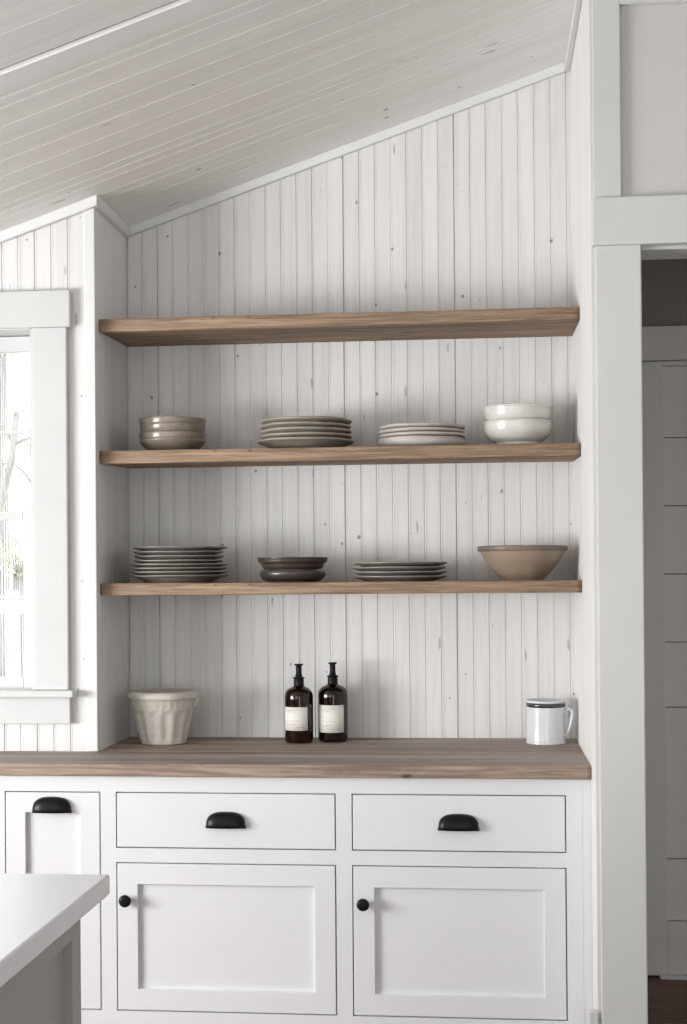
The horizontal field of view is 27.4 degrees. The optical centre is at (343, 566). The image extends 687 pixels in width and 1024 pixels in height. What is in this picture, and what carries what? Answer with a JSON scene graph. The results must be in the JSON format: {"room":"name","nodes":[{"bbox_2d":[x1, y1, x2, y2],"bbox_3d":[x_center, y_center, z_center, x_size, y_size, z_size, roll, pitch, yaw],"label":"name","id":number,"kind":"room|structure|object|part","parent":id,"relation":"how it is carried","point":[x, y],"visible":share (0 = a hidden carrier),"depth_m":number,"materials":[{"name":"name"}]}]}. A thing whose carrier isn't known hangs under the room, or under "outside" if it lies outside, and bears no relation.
{"room":"kitchen","nodes":[
{"label":"kitchen","id":0,"kind":"room"},
{"bbox_2d":[0,212,86,750],"bbox_3d":[-2.105,0.203,4.358,2.720,2.550,0.120,0,0,6],"label":"wall","id":1,"kind":"structure","parent":0,"point":[50,257],"depth_m":4.17,"materials":[{"name":"white wood"}]},
{"bbox_2d":[0,290,77,723],"bbox_3d":[-1.292,-0.172,4.253,1.014,1.279,0.170,0,0,6],"label":"window","id":2,"kind":"structure","parent":1,"relation":"in","point":[34,325],"depth_m":4.16,"materials":[{"name":"paint"}]},
{"bbox_3d":[-1.287,0.098,4.271,0.667,0.479,0.004,0,0,6],"label":"pane","id":3,"kind":"part","parent":2,"relation":"part of","materials":[{"name":"clear glass"}]},
{"bbox_3d":[-1.287,-0.417,4.310,0.747,0.556,0.030,0,0,6],"label":"sash","id":4,"kind":"part","parent":2,"relation":"part of","materials":[{"name":"paint"}]},
{"bbox_3d":[-1.287,-0.407,4.310,0.707,0.492,0.004,0,0,6],"label":"pane","id":5,"kind":"part","parent":2,"relation":"part of","materials":[{"name":"clear glass"}]},
{"bbox_3d":[-1.287,0.104,4.271,0.747,0.535,0.030,0,0,6],"label":"sash","id":6,"kind":"part","parent":2,"relation":"part of","materials":[{"name":"paint"}]},
{"bbox_3d":[-1.288,0.378,4.250,1.014,0.020,0.170,0,0,6],"label":"sill","id":7,"kind":"part","parent":2,"relation":"part of","materials":[{"name":"paint"}]},
{"bbox_3d":[-0.865,-0.171,4.165,0.102,1.070,0.022,0,0,6],"label":"casing","id":8,"kind":"part","parent":2,"relation":"part of","materials":[{"name":"paint"}]},
{"bbox_2d":[0,195,97,243],"bbox_3d":[-2.097,-0.603,4.288,2.764,0.965,0.018,0,0,6],"label":"trim","id":9,"kind":"structure","parent":1,"relation":"attached to","point":[84,205],"depth_m":4.16,"materials":[{"name":"white paint"}]},
{"bbox_2d":[84,208,99,750],"bbox_3d":[-0.746,-0.270,4.174,0.032,1.632,0.027,0,0,6],"label":"trim","id":10,"kind":"structure","parent":1,"relation":"attached to","point":[90,239],"depth_m":4.16,"materials":[{"name":"white paint"}]},
{"bbox_2d":[96,210,129,751],"bbox_3d":[-0.724,0.189,4.352,0.030,2.557,0.373,0,0,6],"label":"wall","id":11,"kind":"structure","parent":0,"point":[112,382],"depth_m":4.35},
{"bbox_2d":[95,197,129,237],"bbox_3d":[-0.712,-1.077,4.353,0.014,0.035,0.381,0,0,6],"label":"trim","id":12,"kind":"structure","parent":11,"relation":"attached to","point":[103,208],"depth_m":4.33,"materials":[{"name":"white paint"}]},
{"bbox_2d":[133,559,222,562],"bbox_3d":[-0.508,-0.009,4.334,0.276,0.024,0.276,-1,0,34],"label":"plate","id":13,"kind":"object","parent":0,"point":[171,560],"visible":0.49,"depth_m":4.22,"materials":[{"name":"grey ceramic"}]},
{"bbox_2d":[134,555,223,559],"bbox_3d":[-0.505,-0.022,4.335,0.276,0.024,0.276,-1,0,42],"label":"plate","id":14,"kind":"object","parent":13,"relation":"on","point":[144,557],"visible":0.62,"depth_m":4.23,"materials":[{"name":"grey ceramic"}]},
{"bbox_2d":[133,550,223,554],"bbox_3d":[-0.507,-0.035,4.332,0.276,0.024,0.276,-1,0,12],"label":"plate","id":15,"kind":"object","parent":14,"relation":"on","point":[199,552],"visible":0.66,"depth_m":4.22,"materials":[{"name":"grey ceramic"}]},
{"bbox_2d":[133,546,226,550],"bbox_3d":[-0.503,-0.048,4.334,0.289,0.024,0.289,0,0,10],"label":"plate","id":16,"kind":"object","parent":15,"relation":"on","point":[146,548],"visible":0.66,"depth_m":4.22,"materials":[{"name":"grey ceramic"}]},
{"bbox_2d":[129,563,226,567],"bbox_3d":[-0.507,0.003,4.334,0.300,0.024,0.300,0,0,-26],"label":"plate","id":17,"kind":"object","parent":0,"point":[142,565],"visible":0.56,"depth_m":4.21,"materials":[{"name":"grey ceramic"}]},
{"bbox_2d":[129,567,226,570],"bbox_3d":[-0.508,0.014,4.334,0.300,0.024,0.300,0,0,-33],"label":"plate","id":18,"kind":"object","parent":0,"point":[145,568],"visible":0.62,"depth_m":4.21,"materials":[{"name":"grey ceramic"}]},
{"bbox_2d":[0,0,574,230],"bbox_3d":[-0.909,-1.178,1.698,5.650,2.010,5.944,0,0,6],"label":"ceiling","id":19,"kind":"structure","parent":0,"point":[238,92],"depth_m":3.79,"materials":[{"name":"white wood"}]},
{"bbox_2d":[0,0,176,69],"bbox_3d":[-0.762,-1.138,3.170,5.650,1.934,0.013,0,0,6],"label":"trim","id":20,"kind":"structure","parent":19,"relation":"attached to","point":[175,0],"depth_m":3.15,"materials":[{"name":"white wood"}]},
{"bbox_2d":[0,0,235,92],"bbox_3d":[-0.757,-1.118,3.220,5.650,1.915,0.086,0,0,6],"label":"trim","id":21,"kind":"structure","parent":19,"relation":"attached to","point":[184,10],"depth_m":3.19,"materials":[{"name":"white paint"}]},
{"bbox_2d":[260,421,350,429],"bbox_3d":[-0.117,-0.413,4.301,0.280,0.033,0.280,0,0,-37],"label":"plate","id":22,"kind":"object","parent":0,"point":[291,423],"visible":0.32,"depth_m":4.19,"materials":[{"name":"grey ceramic"}]},
{"bbox_2d":[260,416,351,423],"bbox_3d":[-0.114,-0.428,4.294,0.280,0.033,0.280,-1,0,24],"label":"plate","id":23,"kind":"object","parent":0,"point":[289,418],"visible":0.38,"depth_m":4.18,"materials":[{"name":"grey ceramic"}]},
{"bbox_2d":[260,426,351,434],"bbox_3d":[-0.114,-0.397,4.300,0.280,0.033,0.280,0,0,-4],"label":"plate","id":24,"kind":"object","parent":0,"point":[296,428],"visible":0.29,"depth_m":4.18,"materials":[{"name":"grey ceramic"}]},
{"bbox_2d":[127,71,575,737],"bbox_3d":[0.019,-0.061,4.517,1.460,3.047,0.100,0,0,6],"label":"wall","id":25,"kind":"structure","parent":0,"point":[468,209],"depth_m":4.46,"materials":[{"name":"white wood"}]},
{"bbox_2d":[99,307,578,346],"bbox_3d":[-0.008,-0.724,4.299,1.417,0.038,0.346,0,0,6],"label":"wall shelf","id":26,"kind":"object","parent":25,"relation":"attached to","point":[550,321],"visible":1,"depth_m":4.18,"materials":[{"name":"brown wood"}]},
{"bbox_2d":[100,443,580,467],"bbox_3d":[-0.005,-0.331,4.297,1.417,0.040,0.345,0,0,6],"label":"wall shelf","id":27,"kind":"object","parent":25,"relation":"attached to","point":[554,452],"visible":1,"depth_m":4.15,"materials":[{"name":"brown wood"}]},
{"bbox_2d":[139,431,205,449],"bbox_3d":[-0.526,-0.378,4.338,0.205,0.062,0.205,-1,0,14],"label":"bowl","id":28,"kind":"object","parent":27,"relation":"on","point":[153,440],"visible":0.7,"depth_m":4.26,"materials":[{"name":"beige ceramic"}]},
{"bbox_2d":[139,416,205,432],"bbox_3d":[-0.526,-0.422,4.338,0.205,0.063,0.205,0,0,-22],"label":"bowl","id":29,"kind":"object","parent":28,"relation":"on","point":[154,423],"visible":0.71,"depth_m":4.25,"materials":[{"name":"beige ceramic"}]},
{"bbox_2d":[257,437,353,447],"bbox_3d":[-0.116,-0.366,4.297,0.295,0.034,0.295,0,0,-28],"label":"plate","id":30,"kind":"object","parent":27,"relation":"on","point":[278,442],"visible":0.57,"depth_m":4.19,"materials":[{"name":"grey ceramic"}]},
{"bbox_2d":[260,432,351,438],"bbox_3d":[-0.114,-0.382,4.299,0.280,0.033,0.280,-1,0,42],"label":"plate","id":31,"kind":"object","parent":30,"relation":"on","point":[283,434],"visible":0.34,"depth_m":4.18,"materials":[{"name":"grey ceramic"}]},
{"bbox_2d":[378,435,465,445],"bbox_3d":[0.238,-0.369,4.262,0.266,0.032,0.265,0,0,3],"label":"plate","id":32,"kind":"object","parent":27,"relation":"on","point":[415,440],"visible":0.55,"depth_m":4.15,"materials":[{"name":"white ceramic"}]},
{"bbox_2d":[379,431,464,438],"bbox_3d":[0.239,-0.382,4.261,0.260,0.032,0.260,0,0,6],"label":"plate","id":33,"kind":"object","parent":32,"relation":"on","point":[412,433],"visible":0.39,"depth_m":4.15,"materials":[{"name":"white ceramic"}]},
{"bbox_2d":[378,427,463,434],"bbox_3d":[0.236,-0.394,4.262,0.260,0.032,0.260,-1,0,24],"label":"plate","id":34,"kind":"object","parent":33,"relation":"on","point":[404,429],"visible":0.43,"depth_m":4.15,"materials":[{"name":"white ceramic"}]},
{"bbox_2d":[379,423,464,430],"bbox_3d":[0.238,-0.407,4.261,0.260,0.032,0.260,0,0,11],"label":"plate","id":35,"kind":"object","parent":34,"relation":"on","point":[397,425],"visible":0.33,"depth_m":4.15,"materials":[{"name":"white ceramic"}]},
{"bbox_2d":[482,418,552,443],"bbox_3d":[0.523,-0.394,4.233,0.209,0.080,0.209,-1,0,18],"label":"bowl","id":36,"kind":"object","parent":27,"relation":"on","point":[520,430],"visible":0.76,"depth_m":4.16,"materials":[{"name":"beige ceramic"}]},
{"bbox_2d":[482,403,552,420],"bbox_3d":[0.523,-0.439,4.233,0.209,0.081,0.209,-1,0,36],"label":"bowl","id":37,"kind":"object","parent":36,"relation":"on","point":[511,410],"visible":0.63,"depth_m":4.15,"materials":[{"name":"beige ceramic"}]},
{"bbox_2d":[100,580,581,595],"bbox_3d":[-0.002,0.064,4.294,1.417,0.037,0.345,0,0,6],"label":"wall shelf","id":38,"kind":"object","parent":25,"relation":"attached to","point":[454,586],"visible":0.92,"depth_m":4.12,"materials":[{"name":"brown wood"}]},
{"bbox_2d":[130,574,227,582],"bbox_3d":[-0.505,0.037,4.334,0.300,0.024,0.300,-1,0,27],"label":"plate","id":39,"kind":"object","parent":38,"relation":"on","point":[147,578],"visible":0.98,"depth_m":4.23,"materials":[{"name":"grey ceramic"}]},
{"bbox_2d":[130,571,227,574],"bbox_3d":[-0.506,0.026,4.332,0.300,0.024,0.300,0,0,-22],"label":"plate","id":40,"kind":"object","parent":39,"relation":"on","point":[133,572],"visible":0.57,"depth_m":4.21,"materials":[{"name":"grey ceramic"}]},
{"bbox_2d":[260,569,325,581],"bbox_3d":[-0.155,0.027,4.299,0.202,0.039,0.202,0,0,-11],"label":"bowl","id":41,"kind":"object","parent":38,"relation":"on","point":[269,575],"visible":0.99,"depth_m":4.22,"materials":[{"name":"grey ceramic"}]},
{"bbox_2d":[257,557,327,568],"bbox_3d":[-0.155,-0.007,4.299,0.216,0.041,0.215,-1,0,25],"label":"bowl","id":42,"kind":"object","parent":41,"relation":"on","point":[267,562],"visible":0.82,"depth_m":4.21,"materials":[{"name":"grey ceramic"}]},
{"bbox_2d":[353,575,446,580],"bbox_3d":[0.170,0.035,4.266,0.285,0.017,0.285,-1,0,23],"label":"plate","id":43,"kind":"object","parent":38,"relation":"on","point":[424,577],"visible":0.91,"depth_m":4.16,"materials":[{"name":"grey ceramic"}]},
{"bbox_2d":[353,571,446,575],"bbox_3d":[0.171,0.022,4.267,0.285,0.017,0.285,0,0,-43],"label":"plate","id":44,"kind":"object","parent":43,"relation":"on","point":[363,573],"visible":0.79,"depth_m":4.16,"materials":[{"name":"grey ceramic"}]},
{"bbox_2d":[351,566,444,570],"bbox_3d":[0.167,0.008,4.266,0.285,0.017,0.285,0,0,1],"label":"plate","id":45,"kind":"object","parent":44,"relation":"on","point":[382,568],"visible":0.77,"depth_m":4.15,"materials":[{"name":"grey ceramic"}]},
{"bbox_2d":[353,562,446,566],"bbox_3d":[0.172,-0.005,4.268,0.285,0.017,0.285,0,0,-21],"label":"plate","id":46,"kind":"object","parent":45,"relation":"on","point":[363,564],"visible":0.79,"depth_m":4.15,"materials":[{"name":"grey ceramic"}]},
{"bbox_2d":[477,545,567,580],"bbox_3d":[0.538,-0.010,4.230,0.269,0.103,0.269,0,0,6],"label":"serving bowl","id":47,"kind":"object","parent":38,"relation":"on","point":[509,562],"visible":0.97,"depth_m":4.14,"materials":[{"name":"beige ceramic"}]},
{"bbox_2d":[129,62,564,235],"bbox_3d":[0.003,-1.321,4.466,1.390,0.498,0.019,0,0,6],"label":"trim","id":48,"kind":"structure","parent":25,"relation":"attached to","point":[558,69],"depth_m":4.46,"materials":[{"name":"white paint"}]},
{"bbox_2d":[570,0,597,1009],"bbox_3d":[0.732,-0.083,4.005,0.100,3.074,0.779,0,0,6],"label":"wall","id":49,"kind":"structure","parent":0,"point":[580,66],"depth_m":3.92,"materials":[{"name":"white paint"}]},
{"bbox_2d":[565,0,581,72],"bbox_3d":[0.661,-1.565,4.010,0.016,0.036,0.797,0,0,6],"label":"trim","id":50,"kind":"structure","parent":49,"relation":"attached to","point":[577,6],"depth_m":4.10,"materials":[{"name":"white paint"}]},
{"bbox_2d":[589,1009,598,1023],"bbox_3d":[0.640,1.294,3.595,0.022,0.318,0.030,0,0,6],"label":"trim","id":51,"kind":"structure","parent":49,"relation":"attached to","point":[593,1013],"depth_m":3.58,"materials":[{"name":"grey paint"}]},
{"bbox_2d":[589,0,686,1023],"bbox_3d":[1.382,-0.253,3.587,1.480,3.400,0.115,0,0,6],"label":"wall","id":52,"kind":"structure","parent":0,"point":[653,38],"depth_m":3.59,"materials":[{"name":"grey paint"}]},
{"bbox_2d":[591,195,686,1023],"bbox_3d":[1.177,0.254,3.591,1.064,2.390,0.152,0,0,6],"label":"door frame","id":53,"kind":"structure","parent":52,"relation":"in","point":[620,226],"depth_m":3.57,"materials":[{"name":"grey paint"}]},
{"bbox_3d":[0.707,0.318,3.581,0.114,2.268,0.025,0,0,6],"label":"casing","id":54,"kind":"part","parent":53,"relation":"part of","materials":[{"name":"grey paint"}]},
{"bbox_2d":[591,0,686,197],"bbox_3d":[1.370,-1.272,3.526,1.476,0.658,0.019,0,0,6],"label":"trim","id":55,"kind":"structure","parent":52,"relation":"attached to","point":[606,120],"depth_m":3.58,"materials":[{"name":"grey paint"}]},
{"bbox_2d":[641,259,686,920],"bbox_3d":[1.789,0.077,5.020,1.760,2.750,0.100,0,0,6],"label":"wall","id":56,"kind":"structure","parent":0,"point":[664,281],"depth_m":5.04,"materials":[{"name":"beige paint"}]},
{"bbox_2d":[642,326,686,979],"bbox_3d":[1.518,0.297,4.963,1.190,2.312,0.065,0,0,6],"label":"door","id":57,"kind":"structure","parent":56,"relation":"in","point":[664,389],"depth_m":5.00,"materials":[{"name":"grey paint"}]},
{"bbox_3d":[1.489,0.270,4.992,0.694,1.973,0.011,0,0,6],"label":"board panel","id":58,"kind":"part","parent":57,"relation":"part of","materials":[{"name":"grey paint"}]},
{"bbox_2d":[648,975,686,1023],"bbox_3d":[-0.657,1.468,1.990,6.250,0.030,6.598,0,0,6],"label":"floor","id":59,"kind":"structure","parent":0,"point":[667,999],"depth_m":4.71,"materials":[{"name":"brown wood"}]},
{"bbox_2d":[0,919,80,1023],"bbox_3d":[-1.155,1.014,1.838,1.316,0.884,1.213,0,0,6],"label":"base cabinet","id":60,"kind":"object","parent":59,"relation":"on","point":[47,990],"visible":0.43,"depth_m":2.25,"materials":[{"name":"beige paint"}]},
{"bbox_2d":[0,873,109,986],"bbox_3d":[-1.161,0.554,1.854,1.388,0.035,1.321,0,0,6],"label":"countertop","id":61,"kind":"structure","parent":60,"relation":"on","point":[36,910],"depth_m":2.21,"materials":[{"name":"white stone"}]},
{"bbox_2d":[0,776,108,1023],"bbox_3d":[-1.117,1.027,4.235,0.996,0.885,0.628,0,0,6],"label":"base cabinet","id":62,"kind":"object","parent":59,"relation":"on","point":[49,824],"visible":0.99,"depth_m":3.92,"materials":[{"name":"white paint"}]},
{"bbox_3d":[-0.812,0.663,3.905,0.113,0.046,0.028,0,0,6],"label":"cup pull","id":63,"kind":"part","parent":62,"relation":"part of","materials":[{"name":"black metal"}]},
{"bbox_2d":[0,737,590,779],"bbox_3d":[-0.462,0.561,4.185,2.319,0.035,0.650,0,0,6],"label":"countertop","id":64,"kind":"structure","parent":62,"relation":"on","point":[434,758],"depth_m":3.94,"materials":[{"name":"brown wood"}]},
{"bbox_2d":[128,688,198,745],"bbox_3d":[-0.555,0.464,4.355,0.220,0.162,0.218,0,0,6],"label":"crock","id":65,"kind":"object","parent":64,"relation":"on","point":[163,716],"visible":1,"depth_m":4.28,"materials":[{"name":"white ceramic"}]},
{"bbox_3d":[-0.455,0.413,4.333,0.016,0.040,0.009,0,0,6],"label":"handle","id":66,"kind":"part","parent":65,"relation":"part of","materials":[{"name":"white ceramic"}]},
{"bbox_2d":[285,664,312,743],"bbox_3d":[-0.138,0.421,4.348,0.088,0.242,0.089,0,0,6],"label":"pump bottle","id":67,"kind":"object","parent":64,"relation":"on","point":[298,698],"visible":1,"depth_m":4.31,"materials":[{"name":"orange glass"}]},
{"bbox_2d":[318,662,347,742],"bbox_3d":[-0.033,0.419,4.369,0.092,0.245,0.094,0,0,6],"label":"pump bottle","id":68,"kind":"object","parent":64,"relation":"on","point":[332,697],"visible":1,"depth_m":4.33,"materials":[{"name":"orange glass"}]},
{"bbox_2d":[526,698,573,744],"bbox_3d":[0.617,0.470,4.280,0.127,0.131,0.123,0,0,-21],"label":"mug","id":69,"kind":"object","parent":64,"relation":"on","point":[545,716],"visible":1,"depth_m":4.23,"materials":[{"name":"white ceramic"}]},
{"bbox_3d":[0.680,0.470,4.254,0.034,0.088,0.014,-1,0,22],"label":"handle","id":70,"kind":"part","parent":69,"relation":"part of","materials":[{"name":"white ceramic"}]},
{"bbox_2d":[108,777,345,1023],"bbox_3d":[-0.295,1.020,4.152,0.657,0.885,0.630,0,0,6],"label":"base cabinet","id":71,"kind":"object","parent":59,"relation":"on","point":[227,894],"visible":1,"depth_m":3.88,"materials":[{"name":"white paint"}]},
{"bbox_3d":[-0.601,0.921,3.881,0.034,0.034,0.030,0,0,6],"label":"knob","id":72,"kind":"part","parent":71,"relation":"part of","materials":[{"name":"black metal"}]},
{"bbox_3d":[-0.325,0.696,3.856,0.113,0.046,0.028,0,0,6],"label":"cup pull","id":73,"kind":"part","parent":71,"relation":"part of","materials":[{"name":"black metal"}]},
{"bbox_3d":[-0.325,0.699,3.880,0.606,0.149,0.020,0,0,6],"label":"drawer","id":74,"kind":"part","parent":71,"relation":"part of","materials":[{"name":"white paint"}]},
{"bbox_3d":[-0.322,1.022,3.879,0.606,0.404,0.020,0,0,6],"label":"door","id":75,"kind":"part","parent":71,"relation":"part of","materials":[{"name":"white paint"}]},
{"bbox_2d":[344,778,583,1023],"bbox_3d":[0.352,1.015,4.088,0.642,0.885,0.630,0,0,6],"label":"base cabinet","id":76,"kind":"object","parent":59,"relation":"on","point":[464,897],"visible":1,"depth_m":3.81,"materials":[{"name":"white paint"}]},
{"bbox_3d":[0.053,0.916,3.816,0.034,0.034,0.030,0,0,6],"label":"knob","id":77,"kind":"part","parent":76,"relation":"part of","materials":[{"name":"black metal"}]},
{"bbox_3d":[0.311,0.694,3.817,0.572,0.149,0.020,0,0,6],"label":"drawer","id":78,"kind":"part","parent":76,"relation":"part of","materials":[{"name":"white paint"}]},
{"bbox_3d":[0.309,0.691,3.793,0.113,0.046,0.028,0,0,6],"label":"cup pull","id":79,"kind":"part","parent":76,"relation":"part of","materials":[{"name":"black metal"}]},
{"bbox_3d":[0.313,1.016,3.815,0.572,0.404,0.020,0,0,6],"label":"door","id":80,"kind":"part","parent":76,"relation":"part of","materials":[{"name":"white paint"}]},
{"bbox_2d":[582,779,592,1023],"bbox_3d":[0.656,1.011,3.781,0.023,0.885,0.020,0,0,6],"label":"trim","id":81,"kind":"structure","parent":76,"relation":"attached to","point":[586,784],"depth_m":3.77,"materials":[{"name":"white paint"}]}
]}

